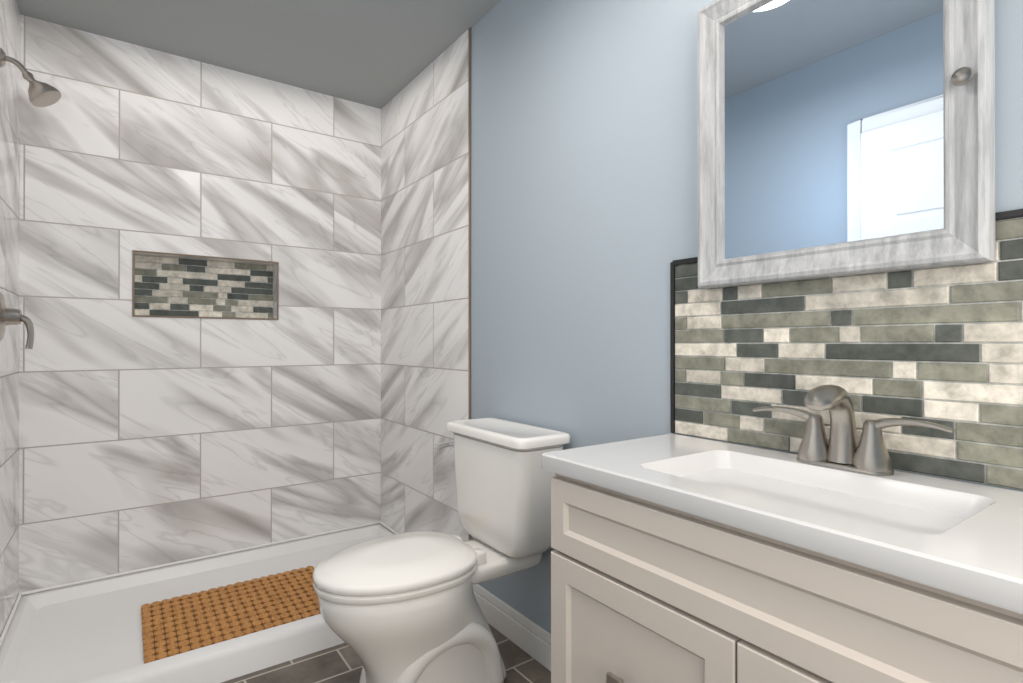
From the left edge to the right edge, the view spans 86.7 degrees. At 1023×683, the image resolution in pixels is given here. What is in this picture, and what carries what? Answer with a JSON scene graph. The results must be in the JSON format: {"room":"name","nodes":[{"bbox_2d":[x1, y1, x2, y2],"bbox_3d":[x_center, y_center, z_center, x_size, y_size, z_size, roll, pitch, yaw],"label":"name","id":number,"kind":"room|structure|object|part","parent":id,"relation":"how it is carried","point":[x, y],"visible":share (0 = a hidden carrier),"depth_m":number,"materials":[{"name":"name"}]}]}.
{"room":"bathroom","nodes":[
{"label":"bathroom","id":0,"kind":"room"},
{"bbox_2d":[19,14,380,596],"bbox_3d":[-1.390,-0.102,2.670,1.540,2.440,0.088,0,0,-35],"label":"tiled wall","id":1,"kind":"structure","parent":0,"point":[144,442],"depth_m":2.52,"materials":[{"name":"tile"}]},
{"bbox_2d":[0,592,24,646],"bbox_3d":[-1.708,1.017,1.805,0.011,0.011,0.885,0,0,-35],"label":"baseboard","id":2,"kind":"structure","parent":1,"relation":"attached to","point":[4,632],"depth_m":1.98,"materials":[{"name":"white"}]},
{"bbox_2d":[25,521,378,594],"bbox_3d":[-1.360,1.020,2.624,1.529,0.011,0.014,0,0,-35],"label":"baseboard","id":3,"kind":"structure","parent":1,"relation":"attached to","point":[228,552],"depth_m":2.52,"materials":[{"name":"white"}]},
{"bbox_2d":[134,255,272,317],"bbox_3d":[-1.484,-0.257,2.653,0.594,0.280,0.006,0,0,-35],"label":"shower niche","id":4,"kind":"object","parent":1,"relation":"attached to","point":[166,286],"depth_m":2.63,"materials":[{"name":"tile"}]},
{"bbox_2d":[132,250,278,319],"bbox_3d":[-1.434,-0.257,2.582,0.610,0.296,0.004,0,0,-35],"label":"trim","id":5,"kind":"structure","parent":1,"relation":"attached to","point":[133,267],"depth_m":2.55,"materials":[{"name":"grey metal"}]},
{"bbox_2d":[16,0,500,108],"bbox_3d":[-0.320,-1.377,1.171,2.140,0.100,4.200,0,0,-35],"label":"ceiling","id":6,"kind":"structure","parent":0,"point":[380,54],"depth_m":2.32,"materials":[{"name":"white paint"}]},
{"bbox_2d":[221,623,550,682],"bbox_3d":[-0.320,1.163,1.164,2.140,0.100,4.200,0,0,-35],"label":"floor","id":7,"kind":"structure","parent":0,"point":[341,663],"depth_m":1.85,"materials":[{"name":"tile"}]},
{"bbox_2d":[0,524,393,682],"bbox_3d":[-1.091,1.072,2.247,1.524,0.090,0.936,0,0,-35],"label":"shower pan","id":8,"kind":"object","parent":7,"relation":"on","point":[89,632],"visible":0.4,"depth_m":1.98,"materials":[{"name":"white plastic"}]},
{"bbox_2d":[141,566,320,663],"bbox_3d":[-1.073,1.060,2.169,0.668,0.010,0.488,0,0,-35],"label":"mat","id":9,"kind":"object","parent":8,"relation":"on","point":[173,626],"visible":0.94,"depth_m":2.11,"materials":[{"name":"brown wood"}]},
{"bbox_2d":[313,418,570,682],"bbox_3d":[-0.252,0.704,1.728,0.744,0.822,0.518,0,0,-35],"label":"toilet","id":10,"kind":"object","parent":7,"relation":"on","point":[401,608],"visible":1,"depth_m":1.64,"materials":[{"name":"white ceramic"}]},
{"bbox_3d":[-0.339,0.669,1.643,0.503,0.060,0.382,0,0,-35],"label":"seat","id":11,"kind":"part","parent":10,"relation":"part of","materials":[{"name":"white plastic"}]},
{"bbox_3d":[-0.236,0.385,2.025,0.092,0.042,0.054,0,0,-35],"label":"handle","id":12,"kind":"part","parent":10,"relation":"part of","materials":[{"name":"silver metal"}]},
{"bbox_3d":[-0.023,0.516,1.868,0.192,0.358,0.448,0,0,-35],"label":"tank","id":13,"kind":"part","parent":10,"relation":"part of","materials":[{"name":"white ceramic"}]},
{"bbox_3d":[-0.025,0.315,1.867,0.215,0.043,0.480,0,0,-35],"label":"lid","id":14,"kind":"part","parent":10,"relation":"part of","materials":[{"name":"white ceramic"}]},
{"bbox_2d":[542,385,1022,682],"bbox_3d":[0.496,0.597,0.924,0.463,1.032,0.910,0,0,-35],"label":"bathroom vanity","id":15,"kind":"object","parent":7,"relation":"on","point":[841,555],"visible":1,"depth_m":0.85,"materials":[{"name":"beige"}]},
{"bbox_3d":[0.318,0.755,0.796,0.024,0.312,0.472,0,0,-35],"label":"handle","id":16,"kind":"part","parent":15,"relation":"part of","materials":[{"name":"silver metal"}]},
{"bbox_2d":[752,385,955,475],"bbox_3d":[0.604,0.161,1.021,0.144,0.160,0.352,0,0,-35],"label":"faucet","id":17,"kind":"object","parent":15,"relation":"on","point":[842,455],"depth_m":1.02,"materials":[{"name":"silver metal"}]},
{"bbox_2d":[471,0,1022,633],"bbox_3d":[0.356,-0.105,1.649,0.120,2.440,4.200,0,0,-35],"label":"wall","id":18,"kind":"structure","parent":0,"point":[583,174],"depth_m":1.72,"materials":[{"name":"blue paint"}]},
{"bbox_2d":[379,521,398,533],"bbox_3d":[-0.472,1.020,2.685,0.011,0.011,0.885,0,0,-35],"label":"baseboard","id":19,"kind":"structure","parent":18,"relation":"attached to","point":[380,522],"depth_m":2.96,"materials":[{"name":"white"}]},
{"bbox_2d":[381,30,467,540],"bbox_3d":[-0.458,-0.102,2.685,0.005,2.440,0.968,0,0,-35],"label":"tile","id":20,"kind":"structure","parent":18,"relation":"attached to","point":[424,257],"depth_m":2.63,"materials":[{"name":"tile"}]},
{"bbox_2d":[468,27,470,539],"bbox_3d":[-0.176,-0.103,2.286,0.008,2.440,0.009,0,0,-35],"label":"trim","id":21,"kind":"structure","parent":18,"relation":"attached to","point":[469,226],"depth_m":2.28,"materials":[{"name":"brown metal"}]},
{"bbox_2d":[473,584,550,670],"bbox_3d":[0.126,1.057,1.851,0.014,0.118,1.042,0,0,-35],"label":"baseboard","id":22,"kind":"structure","parent":18,"relation":"attached to","point":[525,634],"depth_m":2.00,"materials":[{"name":"white wood"}]},
{"bbox_2d":[697,0,994,288],"bbox_3d":[0.619,-0.472,1.107,0.058,0.680,0.550,0,0,-35],"label":"mirror","id":23,"kind":"object","parent":18,"relation":"attached to","point":[836,138],"visible":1,"depth_m":1.07,"materials":[{"name":"clear glass"}]},
{"label":"glass","id":24,"kind":"part","parent":23,"relation":"part of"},
{"bbox_3d":[0.748,-0.437,0.898,0.026,0.030,0.030,0,0,-35],"label":"knob","id":25,"kind":"part","parent":23,"relation":"part of","materials":[{"name":"silver metal"}]},
{"bbox_2d":[670,209,1022,432],"bbox_3d":[0.885,0.012,0.792,0.010,0.456,1.591,0,0,-35],"label":"trim","id":26,"kind":"structure","parent":18,"relation":"attached to","point":[1011,214],"depth_m":1.43,"materials":[{"name":"black"}]},
{"bbox_2d":[675,217,1022,489],"bbox_3d":[0.890,0.019,0.789,0.006,0.442,1.580,0,0,-35],"label":"mosaic","id":27,"kind":"object","parent":18,"relation":"attached to","point":[943,346],"visible":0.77,"depth_m":1.04},
{"bbox_3d":[-0.996,-0.108,0.686,0.120,2.440,4.200,0,0,-35],"label":"wall","id":28,"kind":"structure","parent":0,"visible":0},
{"bbox_2d":[0,0,19,636],"bbox_3d":[-1.709,-0.105,1.794,0.005,2.440,0.968,0,0,-35],"label":"tile","id":29,"kind":"structure","parent":28,"relation":"attached to","point":[9,261],"depth_m":2.01,"materials":[{"name":"tile"}]},
{"bbox_2d":[0,292,33,348],"bbox_3d":[-1.682,-0.071,1.843,0.093,0.196,0.170,0,0,-35],"label":"shower valve","id":30,"kind":"object","parent":29,"relation":"attached to","point":[11,316],"visible":1,"depth_m":1.83,"materials":[{"name":"silver metal"}]},
{"bbox_2d":[0,48,60,106],"bbox_3d":[-1.672,-0.913,1.888,0.160,0.173,0.097,0,0,-35],"label":"shower head","id":31,"kind":"object","parent":29,"relation":"attached to","point":[41,94],"depth_m":1.88}
]}

